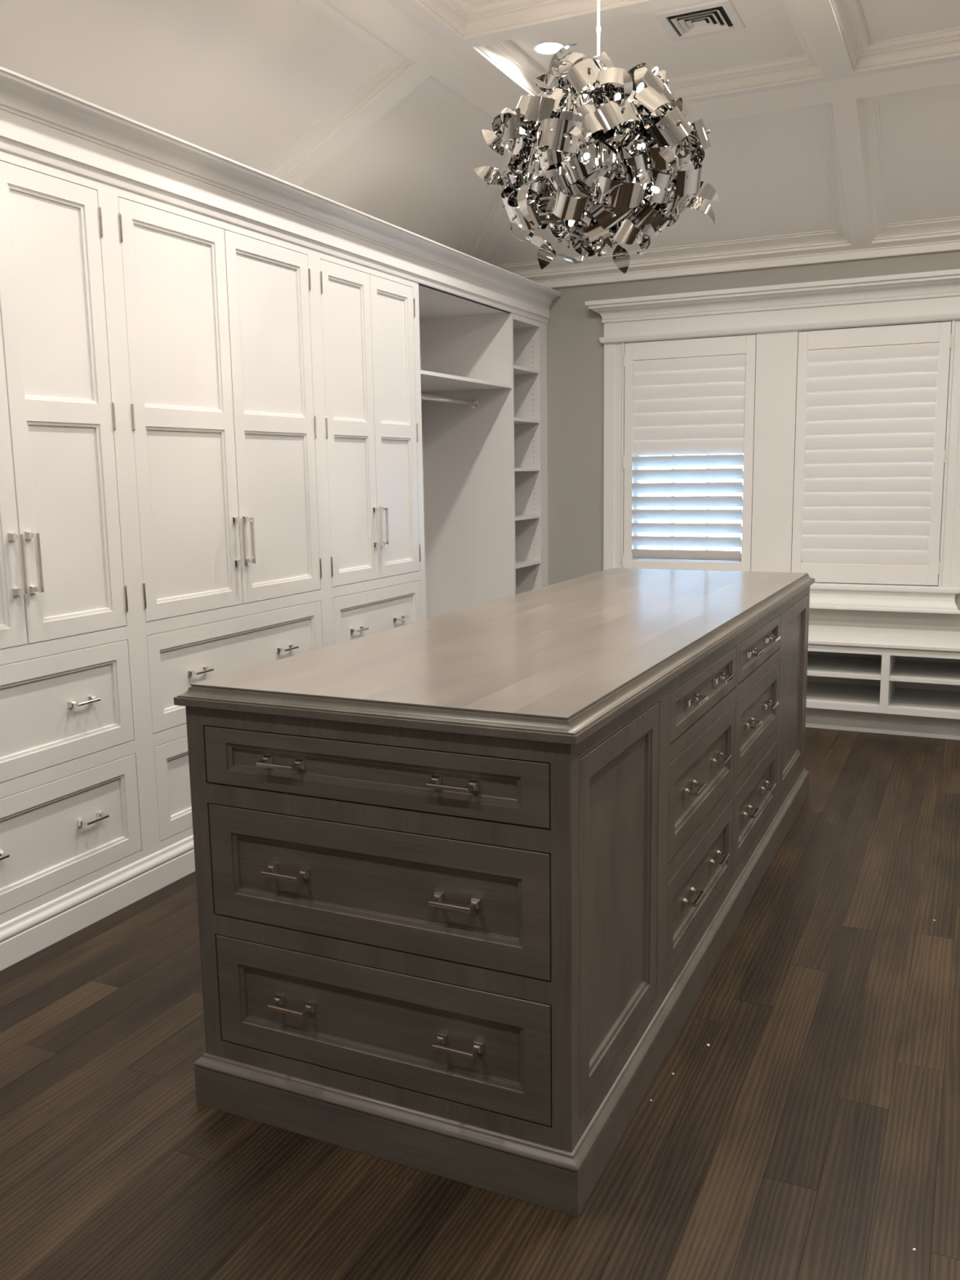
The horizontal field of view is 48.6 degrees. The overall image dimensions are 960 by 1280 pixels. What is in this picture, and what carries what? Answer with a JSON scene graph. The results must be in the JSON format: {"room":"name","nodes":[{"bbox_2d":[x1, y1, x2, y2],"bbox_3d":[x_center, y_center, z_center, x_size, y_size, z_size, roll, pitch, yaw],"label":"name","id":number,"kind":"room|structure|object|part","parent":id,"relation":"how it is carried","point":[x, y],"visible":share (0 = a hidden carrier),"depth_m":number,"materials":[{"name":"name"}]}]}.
{"room":"walk-in closet","nodes":[
{"label":"walk-in closet","id":0,"kind":"room"},
{"bbox_2d":[0,727,959,1279],"bbox_3d":[0.428,1.033,2.644,5.074,0.080,8.104,3,10,25],"label":"floor","id":1,"kind":"structure","parent":0,"point":[815,1134],"depth_m":2.31,"materials":[{"name":"brown wood"}]},
{"bbox_2d":[0,150,151,924],"bbox_3d":[-1.579,-0.308,3.187,0.641,2.462,0.886,3,10,25],"label":"wardrobe","id":2,"kind":"object","parent":1,"relation":"on","point":[74,813],"visible":1,"depth_m":3.22,"materials":[{"name":"white paint"}]},
{"bbox_3d":[-1.391,0.627,3.034,0.038,0.020,0.101,3,10,25],"label":"handle","id":3,"kind":"part","parent":2,"relation":"part of","materials":[{"name":"silver metal"}]},
{"bbox_3d":[-1.427,-0.625,2.838,0.020,1.348,0.397,3,10,25],"label":"door","id":4,"kind":"part","parent":2,"relation":"part of","materials":[{"name":"white paint"}]},
{"bbox_3d":[-1.320,-0.216,3.046,0.042,0.182,0.023,3,10,25],"label":"handle","id":5,"kind":"part","parent":2,"relation":"part of","materials":[{"name":"silver metal"}]},
{"bbox_3d":[-1.295,-0.225,3.098,0.042,0.182,0.023,3,10,25],"label":"handle","id":6,"kind":"part","parent":2,"relation":"part of","materials":[{"name":"silver metal"}]},
{"bbox_3d":[-1.257,-0.684,3.196,0.020,1.348,0.397,3,10,25],"label":"door","id":7,"kind":"part","parent":2,"relation":"part of","materials":[{"name":"white paint"}]},
{"bbox_3d":[-1.328,0.224,3.155,0.020,0.336,0.797,3,10,25],"label":"drawer","id":8,"kind":"part","parent":2,"relation":"part of","materials":[{"name":"white paint"}]},
{"bbox_3d":[-1.322,0.601,3.215,0.020,0.334,0.797,3,10,25],"label":"drawer","id":9,"kind":"part","parent":2,"relation":"part of","materials":[{"name":"white paint"}]},
{"bbox_3d":[-1.231,0.193,3.321,0.038,0.020,0.101,3,10,25],"label":"handle","id":10,"kind":"part","parent":2,"relation":"part of","materials":[{"name":"silver metal"}]},
{"bbox_3d":[-1.226,0.569,3.381,0.038,0.020,0.101,3,10,25],"label":"handle","id":11,"kind":"part","parent":2,"relation":"part of","materials":[{"name":"silver metal"}]},
{"bbox_2d":[0,835,195,970],"bbox_3d":[-0.524,0.588,4.893,0.033,0.126,4.568,3,10,25],"label":"baseboard","id":12,"kind":"structure","parent":2,"relation":"attached to","point":[25,935],"depth_m":3.38,"materials":[{"name":"white paint"}]},
{"bbox_2d":[107,184,328,853],"bbox_3d":[-1.150,-0.457,4.087,0.641,2.462,1.130,3,10,25],"label":"wardrobe","id":13,"kind":"object","parent":1,"relation":"on","point":[216,323],"visible":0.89,"depth_m":3.81,"materials":[{"name":"white paint"}]},
{"bbox_3d":[-0.893,0.453,4.114,0.020,0.334,1.041,3,10,25],"label":"drawer","id":14,"kind":"part","parent":13,"relation":"part of","materials":[{"name":"white paint"}]},
{"bbox_3d":[-1.024,-0.765,3.683,0.020,1.348,0.519,3,10,25],"label":"door","id":15,"kind":"part","parent":13,"relation":"part of","materials":[{"name":"white paint"}]},
{"bbox_3d":[-0.998,0.113,3.811,0.038,0.020,0.101,3,10,25],"label":"handle","id":16,"kind":"part","parent":13,"relation":"part of","materials":[{"name":"silver metal"}]},
{"bbox_3d":[-0.899,0.075,4.055,0.020,0.336,1.041,3,10,25],"label":"drawer","id":17,"kind":"part","parent":13,"relation":"part of","materials":[{"name":"white paint"}]},
{"bbox_3d":[-0.890,-0.365,3.945,0.042,0.182,0.023,3,10,25],"label":"handle","id":18,"kind":"part","parent":13,"relation":"part of","materials":[{"name":"silver metal"}]},
{"bbox_3d":[-0.865,-0.373,3.998,0.042,0.182,0.023,3,10,25],"label":"handle","id":19,"kind":"part","parent":13,"relation":"part of","materials":[{"name":"silver metal"}]},
{"bbox_3d":[-0.801,-0.842,4.150,0.020,1.348,0.519,3,10,25],"label":"door","id":20,"kind":"part","parent":13,"relation":"part of","materials":[{"name":"white paint"}]},
{"bbox_3d":[-0.772,0.035,4.284,0.038,0.020,0.101,3,10,25],"label":"handle","id":21,"kind":"part","parent":13,"relation":"part of","materials":[{"name":"silver metal"}]},
{"bbox_2d":[313,249,425,645],"bbox_3d":[-0.722,-0.605,4.983,0.641,2.462,0.878,3,10,25],"label":"wardrobe","id":22,"kind":"object","parent":1,"relation":"on","point":[366,318],"visible":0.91,"depth_m":4.79,"materials":[{"name":"white paint"}]},
{"bbox_3d":[-0.569,-0.922,4.636,0.020,1.348,0.392,3,10,25],"label":"door","id":23,"kind":"part","parent":22,"relation":"part of","materials":[{"name":"white paint"}]},
{"bbox_3d":[-0.539,-0.046,4.772,0.038,0.020,0.101,3,10,25],"label":"handle","id":24,"kind":"part","parent":22,"relation":"part of","materials":[{"name":"silver metal"}]},
{"bbox_3d":[-0.471,-0.072,4.950,0.020,0.336,0.786,3,10,25],"label":"drawer","id":25,"kind":"part","parent":22,"relation":"part of","materials":[{"name":"white paint"}]},
{"bbox_3d":[-0.463,-0.512,4.841,0.042,0.182,0.023,3,10,25],"label":"handle","id":26,"kind":"part","parent":22,"relation":"part of","materials":[{"name":"silver metal"}]},
{"bbox_3d":[-0.438,-0.521,4.893,0.042,0.182,0.023,3,10,25],"label":"handle","id":27,"kind":"part","parent":22,"relation":"part of","materials":[{"name":"silver metal"}]},
{"bbox_3d":[-0.401,-0.980,4.988,0.020,1.348,0.392,3,10,25],"label":"door","id":28,"kind":"part","parent":22,"relation":"part of","materials":[{"name":"white paint"}]},
{"bbox_3d":[-0.376,-0.102,5.114,0.038,0.020,0.101,3,10,25],"label":"handle","id":29,"kind":"part","parent":22,"relation":"part of","materials":[{"name":"silver metal"}]},
{"bbox_2d":[417,283,515,619],"bbox_3d":[-0.311,-0.754,5.890,0.597,2.462,1.135,3,10,25],"label":"tall cabinet","id":30,"kind":"object","parent":1,"relation":"on","point":[465,346],"visible":0.36,"depth_m":6.33,"materials":[{"name":"white paint"}]},
{"bbox_2d":[421,393,477,408],"bbox_3d":[-0.277,-1.317,5.780,0.062,0.062,1.113,3,10,25],"label":"closet rod","id":31,"kind":"object","parent":30,"relation":"attached to","point":[472,402],"visible":0.48,"depth_m":6.00,"materials":[{"name":"silver metal"}]},
{"bbox_2d":[420,369,511,392],"bbox_3d":[-0.316,-1.400,5.785,0.581,0.018,1.112,3,10,25],"label":"shelf","id":32,"kind":"object","parent":30,"relation":"attached to","point":[430,381],"depth_m":5.93,"materials":[{"name":"white paint"}]},
{"bbox_2d":[173,568,814,1217],"bbox_3d":[0.384,0.382,3.428,0.920,0.962,2.911,3,10,25],"label":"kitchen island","id":33,"kind":"object","parent":1,"relation":"on","point":[468,880],"visible":1,"depth_m":2.21,"materials":[{"name":"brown wood"}]},
{"bbox_3d":[-0.411,0.255,2.178,0.100,0.020,0.040,3,10,25],"label":"handle","id":34,"kind":"part","parent":33,"relation":"part of","materials":[{"name":"silver metal"}]},
{"bbox_3d":[-0.407,0.486,2.215,0.100,0.020,0.040,3,10,25],"label":"handle","id":35,"kind":"part","parent":33,"relation":"part of","materials":[{"name":"silver metal"}]},
{"bbox_3d":[-0.403,0.780,2.261,0.100,0.020,0.040,3,10,25],"label":"handle","id":36,"kind":"part","parent":33,"relation":"part of","materials":[{"name":"silver metal"}]},
{"bbox_3d":[-0.225,0.263,2.110,0.785,0.122,0.020,3,10,25],"label":"drawer","id":37,"kind":"part","parent":33,"relation":"part of","materials":[{"name":"brown wood"}]},
{"bbox_3d":[-0.222,0.494,2.146,0.785,0.248,0.020,3,10,25],"label":"drawer","id":38,"kind":"part","parent":33,"relation":"part of","materials":[{"name":"brown wood"}]},
{"bbox_3d":[-0.217,0.788,2.192,0.785,0.248,0.020,3,10,25],"label":"drawer","id":39,"kind":"part","parent":33,"relation":"part of","materials":[{"name":"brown wood"}]},
{"bbox_3d":[-0.054,0.275,2.011,0.100,0.020,0.040,3,10,25],"label":"handle","id":40,"kind":"part","parent":33,"relation":"part of","materials":[{"name":"silver metal"}]},
{"bbox_3d":[-0.051,0.507,2.048,0.100,0.020,0.040,3,10,25],"label":"handle","id":41,"kind":"part","parent":33,"relation":"part of","materials":[{"name":"silver metal"}]},
{"bbox_3d":[-0.046,0.801,2.094,0.100,0.020,0.040,3,10,25],"label":"handle","id":42,"kind":"part","parent":33,"relation":"part of","materials":[{"name":"silver metal"}]},
{"bbox_2d":[173,569,814,745],"bbox_3d":[0.377,-0.072,3.360,0.907,0.043,2.897,3,10,25],"label":"island countertop","id":43,"kind":"structure","parent":33,"relation":"on","point":[572,731],"depth_m":2.11,"materials":[{"name":"grey wood"}]},
{"bbox_3d":[0.292,0.534,2.245,0.020,0.717,0.530,3,10,25],"label":"door","id":44,"kind":"part","parent":33,"relation":"part of","materials":[{"name":"brown wood"}]},
{"bbox_3d":[0.562,0.680,2.803,0.038,0.020,0.101,3,10,25],"label":"handle","id":45,"kind":"part","parent":33,"relation":"part of","materials":[{"name":"silver metal"}]},
{"bbox_3d":[0.557,0.386,2.757,0.038,0.020,0.101,3,10,25],"label":"handle","id":46,"kind":"part","parent":33,"relation":"part of","materials":[{"name":"silver metal"}]},
{"bbox_3d":[0.554,0.154,2.720,0.038,0.020,0.101,3,10,25],"label":"handle","id":47,"kind":"part","parent":33,"relation":"part of","materials":[{"name":"silver metal"}]},
{"bbox_3d":[0.607,0.658,2.934,0.020,0.248,0.742,3,10,25],"label":"drawer","id":48,"kind":"part","parent":33,"relation":"part of","materials":[{"name":"brown wood"}]},
{"bbox_3d":[0.602,0.364,2.887,0.020,0.248,0.742,3,10,25],"label":"drawer","id":49,"kind":"part","parent":33,"relation":"part of","materials":[{"name":"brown wood"}]},
{"bbox_3d":[0.599,0.133,2.851,0.020,0.122,0.742,3,10,25],"label":"drawer","id":50,"kind":"part","parent":33,"relation":"part of","materials":[{"name":"brown wood"}]},
{"bbox_3d":[0.692,0.634,3.076,0.038,0.020,0.101,3,10,25],"label":"handle","id":51,"kind":"part","parent":33,"relation":"part of","materials":[{"name":"silver metal"}]},
{"bbox_3d":[0.688,0.341,3.030,0.038,0.020,0.101,3,10,25],"label":"handle","id":52,"kind":"part","parent":33,"relation":"part of","materials":[{"name":"silver metal"}]},
{"bbox_3d":[0.684,0.109,2.993,0.038,0.020,0.101,3,10,25],"label":"handle","id":53,"kind":"part","parent":33,"relation":"part of","materials":[{"name":"silver metal"}]},
{"bbox_3d":[0.890,0.566,3.490,0.038,0.020,0.101,3,10,25],"label":"handle","id":54,"kind":"part","parent":33,"relation":"part of","materials":[{"name":"silver metal"}]},
{"bbox_3d":[0.885,0.272,3.443,0.038,0.020,0.101,3,10,25],"label":"handle","id":55,"kind":"part","parent":33,"relation":"part of","materials":[{"name":"silver metal"}]},
{"bbox_3d":[0.882,0.041,3.407,0.038,0.020,0.101,3,10,25],"label":"handle","id":56,"kind":"part","parent":33,"relation":"part of","materials":[{"name":"silver metal"}]},
{"bbox_3d":[0.935,0.545,3.620,0.020,0.248,0.727,3,10,25],"label":"drawer","id":57,"kind":"part","parent":33,"relation":"part of","materials":[{"name":"brown wood"}]},
{"bbox_3d":[0.930,0.251,3.574,0.020,0.248,0.727,3,10,25],"label":"drawer","id":58,"kind":"part","parent":33,"relation":"part of","materials":[{"name":"brown wood"}]},
{"bbox_3d":[0.927,0.020,3.538,0.020,0.122,0.727,3,10,25],"label":"drawer","id":59,"kind":"part","parent":33,"relation":"part of","materials":[{"name":"brown wood"}]},
{"bbox_3d":[1.020,0.521,3.763,0.038,0.020,0.101,3,10,25],"label":"handle","id":60,"kind":"part","parent":33,"relation":"part of","materials":[{"name":"silver metal"}]},
{"bbox_3d":[1.016,0.227,3.717,0.038,0.020,0.101,3,10,25],"label":"handle","id":61,"kind":"part","parent":33,"relation":"part of","materials":[{"name":"silver metal"}]},
{"bbox_3d":[1.012,-0.004,3.680,0.038,0.020,0.101,3,10,25],"label":"handle","id":62,"kind":"part","parent":33,"relation":"part of","materials":[{"name":"silver metal"}]},
{"bbox_3d":[1.240,0.206,4.231,0.020,0.717,0.562,3,10,25],"label":"door","id":63,"kind":"part","parent":33,"relation":"part of","materials":[{"name":"brown wood"}]},
{"bbox_2d":[511,313,548,594],"bbox_3d":[0.045,-0.877,6.637,0.597,2.462,0.538,3,10,25],"label":"shelf column","id":64,"kind":"structure","parent":1,"relation":"on","point":[529,335],"depth_m":6.63,"materials":[{"name":"white paint"}]},
{"bbox_3d":[0.015,-1.629,6.466,0.579,0.018,0.404,3,10,25],"label":"shelf","id":65,"kind":"part","parent":64,"relation":"part of","materials":[{"name":"white paint"}]},
{"bbox_3d":[0.024,-1.046,6.558,0.579,0.018,0.404,3,10,25],"label":"shelf","id":66,"kind":"part","parent":64,"relation":"part of","materials":[{"name":"white paint"}]},
{"bbox_3d":[0.019,-1.334,6.512,0.579,0.018,0.404,3,10,25],"label":"shelf","id":67,"kind":"part","parent":64,"relation":"part of","materials":[{"name":"white paint"}]},
{"bbox_3d":[0.033,-0.477,6.647,0.579,0.018,0.404,3,10,25],"label":"shelf","id":68,"kind":"part","parent":64,"relation":"part of","materials":[{"name":"white paint"}]},
{"bbox_3d":[0.028,-0.760,6.603,0.579,0.018,0.404,3,10,25],"label":"shelf","id":69,"kind":"part","parent":64,"relation":"part of","materials":[{"name":"white paint"}]},
{"bbox_2d":[805,624,959,740],"bbox_3d":[1.992,0.211,5.862,2.940,0.494,0.583,3,10,25],"label":"shelves","id":70,"kind":"object","parent":1,"relation":"on","point":[900,682],"visible":0.32,"depth_m":5.66,"materials":[{"name":"paint"}]},
{"bbox_3d":[1.781,0.134,5.947,0.909,0.019,0.547,3,10,25],"label":"shelf","id":71,"kind":"part","parent":70,"relation":"part of","materials":[{"name":"paint"}]},
{"bbox_3d":[1.988,-0.024,5.825,2.940,0.019,0.583,3,10,25],"label":"seat","id":72,"kind":"part","parent":70,"relation":"part of","materials":[{"name":"paint"}]},
{"bbox_3d":[2.640,0.184,5.546,0.909,0.019,0.547,3,10,25],"label":"shelf","id":73,"kind":"part","parent":70,"relation":"part of","materials":[{"name":"paint"}]},
{"bbox_2d":[0,0,959,280],"bbox_3d":[0.381,-1.970,2.171,5.074,0.920,8.104,3,10,25],"label":"ceiling","id":74,"kind":"structure","parent":0,"point":[833,126],"depth_m":4.57,"materials":[{"name":"paint"}]},
{"bbox_3d":[-0.996,-2.012,3.808,0.891,0.478,1.605,3,10,25],"label":"panel moulding","id":75,"kind":"part","parent":74,"relation":"part of","materials":[{"name":"paint"}]},
{"bbox_3d":[-1.364,-1.928,3.011,1.053,0.550,7.904,3,10,25],"label":"slope panel","id":76,"kind":"part","parent":74,"relation":"part of","materials":[{"name":"paint"}]},
{"bbox_3d":[-0.171,-2.297,5.537,0.891,0.478,2.009,3,10,25],"label":"panel moulding","id":77,"kind":"part","parent":74,"relation":"part of","materials":[{"name":"paint"}]},
{"bbox_3d":[0.140,-2.265,3.215,1.230,0.085,1.630,3,10,25],"label":"coffer moulding","id":78,"kind":"part","parent":74,"relation":"part of","materials":[{"name":"paint"}]},
{"bbox_2d":[533,40,565,54],"bbox_3d":[0.294,-2.518,4.517,0.139,0.018,0.139,3,10,25],"label":"recessed light","id":79,"kind":"object","parent":74,"relation":"in","point":[547,47],"visible":0.86,"depth_m":4.50,"materials":[{"name":"white paint"}]},
{"bbox_2d":[473,0,719,274],"bbox_3d":[0.338,-1.693,3.118,0.663,1.190,0.652,3,10,25],"label":"chandelier","id":80,"kind":"object","parent":74,"relation":"hanging from","point":[584,143],"visible":1,"depth_m":3.01,"materials":[{"name":"grey metal"}]},
{"bbox_3d":[0.221,-1.444,3.103,0.207,0.061,0.011,-4,10,-21],"label":"arm","id":81,"kind":"part","parent":80,"relation":"part of","materials":[{"name":"metal"}]},
{"bbox_3d":[0.260,-1.190,3.033,0.014,0.027,0.014,4,-32,30],"label":"bulb","id":82,"kind":"part","parent":80,"relation":"part of","materials":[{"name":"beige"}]},
{"bbox_3d":[0.316,-1.485,3.043,0.011,0.132,0.165,2,9,18],"label":"arm","id":83,"kind":"part","parent":80,"relation":"part of","materials":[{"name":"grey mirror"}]},
{"bbox_3d":[0.295,-1.338,2.941,0.014,0.014,0.027,1,20,14],"label":"bulb","id":84,"kind":"part","parent":80,"relation":"part of","materials":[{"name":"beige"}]},
{"bbox_3d":[0.343,-1.967,3.073,0.012,0.595,0.012,3,10,25],"label":"cord","id":85,"kind":"part","parent":80,"relation":"part of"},
{"bbox_3d":[0.378,-1.490,2.922,0.014,0.014,0.027,-2,-17,-7],"label":"bulb","id":86,"kind":"part","parent":80,"relation":"part of","materials":[{"name":"beige glass"}]},
{"bbox_3d":[0.444,-1.527,2.941,0.014,0.014,0.027,-5,-23,-25],"label":"bulb","id":87,"kind":"part","parent":80,"relation":"part of","materials":[{"name":"beige glass"}]},
{"bbox_3d":[0.430,-1.335,3.072,0.011,0.106,0.188,-8,11,-38],"label":"arm","id":88,"kind":"part","parent":80,"relation":"part of","materials":[{"name":"metal"}]},
{"bbox_3d":[0.495,-1.269,3.001,0.014,0.014,0.027,-8,40,-38],"label":"bulb","id":89,"kind":"part","parent":80,"relation":"part of","materials":[{"name":"beige glass"}]},
{"bbox_3d":[0.743,-2.473,4.478,1.230,0.085,1.020,3,10,25],"label":"coffer moulding","id":90,"kind":"part","parent":74,"relation":"part of","materials":[{"name":"paint"}]},
{"bbox_3d":[0.783,-2.350,5.757,2.248,0.473,0.917,3,10,25],"label":"panel moulding","id":91,"kind":"part","parent":74,"relation":"part of","materials":[{"name":"paint"}]},
{"bbox_2d":[653,0,745,41],"bbox_3d":[0.884,-2.479,4.270,0.300,0.014,0.300,3,10,25],"label":"ceiling vent","id":92,"kind":"object","parent":74,"relation":"in","point":[720,16],"visible":1,"depth_m":4.25,"materials":[{"name":"white metal"}]},
{"bbox_3d":[0.884,-2.478,4.270,0.052,0.011,0.052,3,10,25],"label":"plate","id":93,"kind":"part","parent":92,"relation":"part of","materials":[{"name":"white paint"}]},
{"bbox_3d":[1.842,-2.331,5.250,4.874,0.550,1.097,3,10,25],"label":"slope panel","id":94,"kind":"part","parent":74,"relation":"part of","materials":[{"name":"paint"}]},
{"bbox_3d":[1.964,-2.402,3.907,1.230,0.085,1.020,3,10,25],"label":"coffer moulding","id":95,"kind":"part","parent":74,"relation":"part of","materials":[{"name":"paint"}]},
{"bbox_3d":[2.416,-2.255,4.993,1.156,0.473,0.917,3,10,25],"label":"panel moulding","id":96,"kind":"part","parent":74,"relation":"part of","materials":[{"name":"paint"}]},
{"bbox_2d":[546,249,959,631],"bbox_3d":[2.119,-1.280,5.972,4.874,3.400,0.160,3,10,25],"label":"wall","id":97,"kind":"structure","parent":0,"point":[575,349],"depth_m":6.53,"materials":[{"name":"grey paint"}]},
{"bbox_2d":[0,66,562,324],"bbox_3d":[-0.527,-1.704,4.517,0.135,0.177,4.568,3,10,25],"label":"crown molding","id":98,"kind":"structure","parent":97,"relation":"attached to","point":[40,122],"depth_m":3.74,"materials":[{"name":"white paint"}]},
{"bbox_2d":[633,454,743,562],"bbox_3d":[1.268,-1.088,6.399,0.728,1.313,0.040,3,10,25],"label":"window","id":99,"kind":"structure","parent":97,"relation":"in","point":[635,547],"depth_m":6.50,"materials":[{"name":"glass"}]},
{"bbox_2d":[533,240,959,288],"bbox_3d":[2.065,-2.109,5.755,4.872,0.092,0.030,3,10,25],"label":"trim","id":100,"kind":"structure","parent":97,"relation":"attached to","point":[954,245],"depth_m":5.98,"materials":[{"name":"paint"}]},
{"bbox_2d":[585,268,959,344],"bbox_3d":[1.661,-1.848,5.944,2.229,0.244,0.114,3,10,25],"label":"crown molding","id":101,"kind":"structure","parent":97,"relation":"attached to","point":[932,296],"depth_m":5.93,"materials":[{"name":"white paint"}]},
{"bbox_2d":[603,320,959,586],"bbox_3d":[1.693,-1.039,6.112,2.052,1.410,0.024,3,10,25],"label":"window frame","id":102,"kind":"structure","parent":97,"relation":"in","point":[776,353],"depth_m":6.10,"materials":[{"name":"white paint"}]},
{"bbox_2d":[622,334,756,571],"bbox_3d":[1.231,-1.065,6.329,0.780,1.400,0.062,3,10,25],"label":"plantation shutter","id":103,"kind":"object","parent":102,"relation":"attached to","point":[690,396],"visible":0.98,"depth_m":6.30,"materials":[{"name":"paint"}]},
{"bbox_3d":[1.243,-0.424,6.428,0.667,0.102,0.025,3,10,25],"label":"rail","id":104,"kind":"part","parent":103,"relation":"part of","materials":[{"name":"paint"}]},
{"bbox_3d":[1.223,-1.706,6.226,0.667,0.102,0.025,3,10,25],"label":"rail","id":105,"kind":"part","parent":103,"relation":"part of","materials":[{"name":"paint"}]},
{"bbox_2d":[791,321,951,585],"bbox_3d":[2.150,-1.010,5.895,0.789,1.400,0.035,3,10,25],"label":"plantation shutter","id":106,"kind":"object","parent":102,"relation":"attached to","point":[868,400],"visible":1,"depth_m":5.88,"materials":[{"name":"paint"}]},
{"bbox_3d":[2.158,-0.372,6.000,0.676,0.106,0.025,3,10,25],"label":"rail","id":107,"kind":"part","parent":106,"relation":"part of","materials":[{"name":"paint"}]},
{"bbox_3d":[2.139,-1.653,5.798,0.676,0.100,0.025,3,10,25],"label":"rail","id":108,"kind":"part","parent":106,"relation":"part of","materials":[{"name":"paint"}]},
{"bbox_2d":[808,582,959,613],"bbox_3d":[1.679,-0.270,6.228,2.071,0.144,0.056,3,10,25],"label":"window sill","id":109,"kind":"structure","parent":97,"relation":"attached to","point":[862,597],"depth_m":5.94,"materials":[{"name":"white paint"}]},
{"bbox_2d":[928,342,939,557],"bbox_3d":[2.184,-1.035,5.971,0.733,1.313,0.040,3,10,25],"label":"window","id":110,"kind":"structure","parent":97,"relation":"in","point":[939,342],"depth_m":5.80,"materials":[{"name":"white paint"}]}
]}

